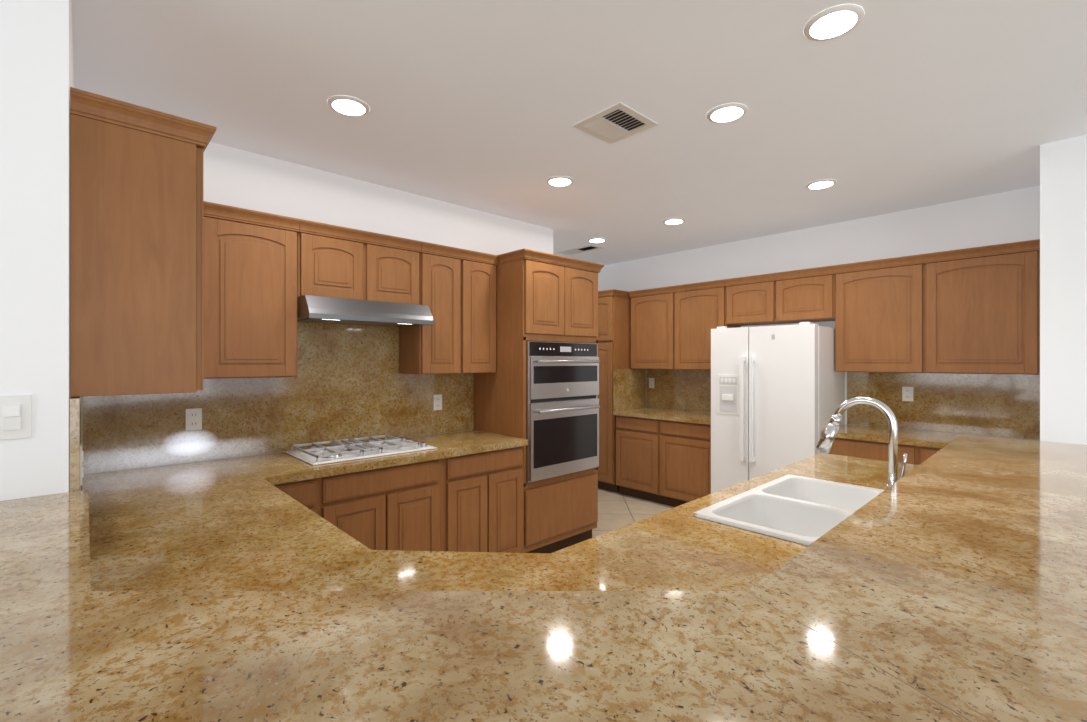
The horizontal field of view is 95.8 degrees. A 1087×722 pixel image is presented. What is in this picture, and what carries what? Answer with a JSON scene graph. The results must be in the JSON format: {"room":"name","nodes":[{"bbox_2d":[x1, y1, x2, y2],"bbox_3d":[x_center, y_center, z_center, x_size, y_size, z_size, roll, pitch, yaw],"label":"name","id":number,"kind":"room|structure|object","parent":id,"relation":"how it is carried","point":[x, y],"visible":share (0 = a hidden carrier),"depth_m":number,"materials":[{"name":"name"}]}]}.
{"room":"kitchen","nodes":[
{"label":"kitchen","id":0,"kind":"room"},
{"bbox_2d":[0,0,74,500],"bbox_3d":[-1.918,0.121,1.748,0.350,2.680,1.340,0,0,-43],"label":"wall","id":1,"kind":"structure","parent":0,"point":[37,58],"depth_m":1.33,"materials":[{"name":"paint"}]},
{"bbox_2d":[0,395,31,439],"bbox_3d":[-1.408,0.149,1.300,0.072,0.116,0.011,0,0,-43],"label":"switch plate","id":2,"kind":"object","parent":1,"relation":"attached to","point":[15,410],"visible":1,"depth_m":1.30,"materials":[{"name":"white plastic"}]},
{"bbox_2d":[70,397,81,491],"bbox_3d":[-1.774,0.327,1.867,0.020,0.440,1.316,0,0,-43],"label":"backsplash","id":3,"kind":"structure","parent":1,"relation":"attached to","point":[75,402],"depth_m":1.39,"materials":[{"name":"stone"}]},
{"bbox_2d":[80,443,83,485],"label":"outlet plates","id":4,"kind":"object","parent":3,"relation":"attached to","point":[81,452],"depth_m":1.46,"materials":[{"name":"white plastic"}]},
{"bbox_2d":[70,87,215,396],"bbox_3d":[-1.554,-0.340,1.876,0.353,0.888,0.970,0,0,-43],"label":"upper cabinet","id":5,"kind":"object","parent":1,"relation":"attached to","point":[136,172],"visible":1,"depth_m":1.52,"materials":[{"name":"brown wood"}]},
{"bbox_2d":[85,142,552,474],"bbox_3d":[-1.248,0.121,3.374,3.550,2.680,0.120,0,0,-43],"label":"wall","id":6,"kind":"structure","parent":0,"point":[234,177],"depth_m":3.27,"materials":[{"name":"paint"}]},
{"bbox_2d":[203,201,300,378],"bbox_3d":[-1.669,-0.347,2.647,0.563,0.873,0.363,0,0,-43],"label":"upper cabinet","id":7,"kind":"object","parent":6,"relation":"attached to","point":[250,257],"visible":0.84,"depth_m":2.56,"materials":[{"name":"brown wood"}]},
{"bbox_2d":[82,322,472,474],"bbox_3d":[-1.393,0.104,3.139,2.269,0.885,0.020,0,0,-43],"label":"backsplash","id":8,"kind":"structure","parent":6,"relation":"attached to","point":[349,384],"depth_m":3.02,"materials":[{"name":"stone"}]},
{"bbox_2d":[186,408,201,430],"label":"outlet plates","id":9,"kind":"object","parent":8,"relation":"attached to","point":[193,419],"depth_m":2.65,"materials":[{"name":"white plastic"}]},
{"bbox_2d":[433,394,441,409],"label":"outlet plates","id":10,"kind":"object","parent":8,"relation":"attached to","point":[437,399],"depth_m":3.68,"materials":[{"name":"white plastic"}]},
{"bbox_2d":[298,219,422,304],"bbox_3d":[-1.188,-0.572,3.097,0.751,0.423,0.363,0,0,-43],"label":"upper cabinet","id":11,"kind":"object","parent":6,"relation":"attached to","point":[335,261],"visible":0.84,"depth_m":2.95,"materials":[{"name":"brown wood"}]},
{"bbox_2d":[298,295,433,326],"bbox_3d":[-1.134,-0.293,3.039,0.751,0.130,0.476,0,0,-43],"label":"range hood","id":12,"kind":"object","parent":11,"relation":"attached to","point":[311,309],"visible":0.96,"depth_m":2.86,"materials":[{"name":"silver metal"}]},
{"bbox_2d":[399,242,498,373],"bbox_3d":[-0.680,-0.347,3.571,0.635,0.873,0.363,0,0,-43],"label":"upper cabinet","id":13,"kind":"object","parent":6,"relation":"attached to","point":[457,285],"visible":0.97,"depth_m":3.42,"materials":[{"name":"brown wood"}]},
{"bbox_2d":[71,0,1086,265],"bbox_3d":[-0.046,-1.244,0.309,9.580,0.050,9.200,0,0,-43],"label":"ceiling","id":14,"kind":"structure","parent":0,"point":[474,104],"depth_m":2.22,"materials":[{"name":"paint"}]},
{"bbox_2d":[327,95,369,116],"bbox_3d":[-0.923,-1.214,2.331,0.189,0.009,0.189,0,0,29],"label":"recessed light","id":15,"kind":"object","parent":14,"relation":"in","point":[345,105],"depth_m":2.33,"materials":[{"name":"white plastic"}]},
{"bbox_2d":[546,176,573,186],"bbox_3d":[0.110,-1.214,3.303,0.185,0.009,0.193,0,0,29],"label":"recessed light","id":16,"kind":"object","parent":14,"relation":"in","point":[559,181],"depth_m":3.31,"materials":[{"name":"white plastic"}]},
{"bbox_2d":[558,245,603,254],"bbox_3d":[0.403,-1.213,5.353,0.473,0.010,0.434,0,0,0],"label":"ceiling vent","id":17,"kind":"object","parent":14,"relation":"in","point":[587,248],"depth_m":5.36,"materials":[{"name":"white plastic"}]},
{"bbox_2d":[572,102,657,143],"bbox_3d":[0.366,-1.213,2.511,0.434,0.010,0.433,0,0,0],"label":"ceiling vent","id":18,"kind":"object","parent":14,"relation":"in","point":[616,122],"depth_m":2.51,"materials":[{"name":"white plastic"}]},
{"bbox_2d":[707,103,747,122],"bbox_3d":[0.897,-1.214,2.398,0.186,0.009,0.193,0,0,29],"label":"recessed light","id":19,"kind":"object","parent":14,"relation":"in","point":[729,112],"depth_m":2.40,"materials":[{"name":"white plastic"}]},
{"bbox_2d":[805,179,836,188],"bbox_3d":[1.899,-1.214,3.361,0.185,0.009,0.196,0,0,29],"label":"recessed light","id":20,"kind":"object","parent":14,"relation":"in","point":[824,183],"depth_m":3.36,"materials":[{"name":"white plastic"}]},
{"bbox_2d":[803,4,864,40],"bbox_3d":[1.038,-1.214,1.759,0.188,0.009,0.191,0,0,29],"label":"recessed light","id":21,"kind":"object","parent":14,"relation":"in","point":[833,22],"depth_m":1.75,"materials":[{"name":"white plastic"}]},
{"bbox_2d":[582,488,673,541],"bbox_3d":[-0.046,1.486,0.309,9.580,0.050,9.200,0,0,-43],"label":"floor","id":22,"kind":"structure","parent":0,"point":[615,510],"depth_m":4.80,"materials":[{"name":"tile"}]},
{"bbox_2d":[274,446,522,552],"bbox_3d":[-0.954,1.026,3.120,1.653,0.872,0.649,0,0,-43],"label":"base cabinet","id":23,"kind":"object","parent":22,"relation":"on","point":[470,502],"visible":0.45,"depth_m":2.94,"materials":[{"name":"brown wood"}]},
{"bbox_2d":[473,248,603,552],"bbox_3d":[-0.048,0.339,3.950,0.860,2.245,0.673,0,0,-43],"label":"tall cabinet","id":24,"kind":"object","parent":22,"relation":"on","point":[541,296],"visible":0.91,"depth_m":3.65,"materials":[{"name":"brown wood"}]},
{"bbox_2d":[526,341,599,482],"bbox_3d":[-0.012,0.359,3.912,0.744,1.000,0.662,0,0,-43],"label":"double wall oven","id":25,"kind":"object","parent":24,"relation":"in","point":[562,378],"visible":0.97,"depth_m":3.65,"materials":[{"name":"silver metal"}]},
{"bbox_2d":[597,289,636,492],"bbox_3d":[0.724,0.339,5.854,0.638,2.245,0.788,0,0,-43],"label":"pantry cabinet","id":26,"kind":"object","parent":22,"relation":"on","point":[614,306],"visible":0.4,"depth_m":5.47,"materials":[{"name":"brown wood"}]},
{"bbox_2d":[616,415,710,506],"bbox_3d":[1.407,1.026,5.145,0.609,0.872,1.189,0,0,-43],"label":"base cabinet","id":27,"kind":"object","parent":22,"relation":"on","point":[666,462],"visible":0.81,"depth_m":4.93,"materials":[{"name":"brown wood"}]},
{"bbox_2d":[613,408,1039,447],"bbox_3d":[2.102,0.568,4.367,0.611,0.040,3.280,0,0,-43],"label":"countertop","id":28,"kind":"structure","parent":27,"relation":"on","point":[934,439],"depth_m":3.81,"materials":[{"name":"stone"}]},
{"bbox_2d":[711,322,844,493],"bbox_3d":[2.036,0.579,4.307,0.787,1.766,0.860,0,0,-43],"label":"refrigerator","id":29,"kind":"object","parent":22,"relation":"on","point":[775,390],"visible":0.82,"depth_m":4.03,"materials":[{"name":"white metal"}]},
{"bbox_2d":[828,438,941,464],"bbox_3d":[2.830,1.026,3.621,0.609,0.872,1.193,0,0,-43],"label":"base cabinet","id":30,"kind":"object","parent":22,"relation":"on","point":[916,455],"visible":0.08,"depth_m":3.60,"materials":[{"name":"brown wood"}]},
{"bbox_3d":[1.069,1.026,1.920,2.210,0.872,0.609,0,0,-43],"label":"base cabinet","id":31,"kind":"object","parent":22,"relation":"on","visible":0},
{"bbox_2d":[82,430,918,590],"bbox_3d":[-0.045,0.568,2.390,3.216,0.040,2.911,0,0,-43],"label":"countertop","id":32,"kind":"structure","parent":31,"relation":"on","point":[219,524],"depth_m":1.45,"materials":[{"name":"stone"}]},
{"bbox_2d":[284,435,436,464],"bbox_3d":[-1.108,0.524,3.002,0.740,0.044,0.510,0,0,-43],"label":"gas cooktop","id":33,"kind":"object","parent":32,"relation":"in","point":[354,449],"visible":1,"depth_m":2.91,"materials":[{"name":"metal"}]},
{"bbox_2d":[694,474,883,545],"bbox_3d":[1.020,0.628,1.837,0.873,0.186,0.530,0,0,-43],"label":"double-bowl sink","id":34,"kind":"object","parent":32,"relation":"in","point":[798,509],"visible":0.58,"depth_m":1.91,"materials":[{"name":"white ceramic"}]},
{"bbox_2d":[816,396,906,488],"bbox_3d":[1.184,0.333,1.836,0.124,0.405,0.280,0,0,-43],"label":"faucet","id":35,"kind":"object","parent":32,"relation":"on","point":[825,443],"visible":0.8,"depth_m":1.78,"materials":[{"name":"silver metal"}]},
{"bbox_2d":[598,186,1039,439],"bbox_3d":[1.889,0.121,5.165,0.120,2.680,4.746,0,0,-43],"label":"wall","id":36,"kind":"structure","parent":0,"point":[1010,216],"depth_m":4.25,"materials":[{"name":"paint"}]},
{"bbox_2d":[628,279,740,369],"bbox_3d":[1.476,-0.347,5.250,0.363,0.873,1.130,0,0,-43],"label":"upper cabinet","id":37,"kind":"object","parent":36,"relation":"attached to","point":[671,326],"visible":0.88,"depth_m":5.12,"materials":[{"name":"brown wood"}]},
{"bbox_2d":[724,266,834,325],"bbox_3d":[2.184,-0.569,4.493,0.363,0.430,0.940,0,0,-43],"label":"upper cabinet","id":38,"kind":"object","parent":36,"relation":"attached to","point":[803,295],"visible":0.97,"depth_m":4.34,"materials":[{"name":"brown wood"}]},
{"bbox_2d":[613,369,1039,439],"bbox_3d":[2.114,0.319,4.392,0.603,0.455,3.301,0,0,-43],"label":"backsplash","id":39,"kind":"structure","parent":36,"relation":"attached to","point":[999,405],"depth_m":3.88,"materials":[{"name":"stone"}]},
{"bbox_2d":[649,378,653,387],"label":"outlet plates","id":40,"kind":"object","parent":39,"relation":"attached to","point":[651,380],"depth_m":5.71,"materials":[{"name":"white plastic"}]},
{"bbox_2d":[902,387,912,400],"label":"outlet plates","id":41,"kind":"object","parent":39,"relation":"attached to","point":[907,392],"depth_m":3.93,"materials":[{"name":"white plastic"}]},
{"bbox_2d":[833,239,1039,374],"bbox_3d":[2.918,-0.347,3.708,0.363,0.873,1.204,0,0,-43],"label":"upper cabinet","id":42,"kind":"object","parent":36,"relation":"attached to","point":[976,310],"visible":0.93,"depth_m":3.54,"materials":[{"name":"brown wood"}]},
{"bbox_2d":[1040,134,1086,444],"bbox_3d":[3.742,0.121,2.517,1.030,2.680,1.654,0,0,-43],"label":"wall","id":43,"kind":"structure","parent":0,"point":[1063,163],"depth_m":2.70,"materials":[{"name":"paint"}]},
{"bbox_3d":[0.397,0.935,1.802,3.376,1.052,1.738,0,0,-43],"label":"wall","id":44,"kind":"structure","parent":0,"visible":0},
{"bbox_2d":[0,434,1086,721],"bbox_3d":[0.527,0.388,1.151,4.172,0.040,1.568,0,0,-17],"label":"raised bar","id":45,"kind":"object","parent":44,"relation":"on","point":[964,580],"visible":1,"depth_m":0.65,"materials":[{"name":"stone"}]}
]}

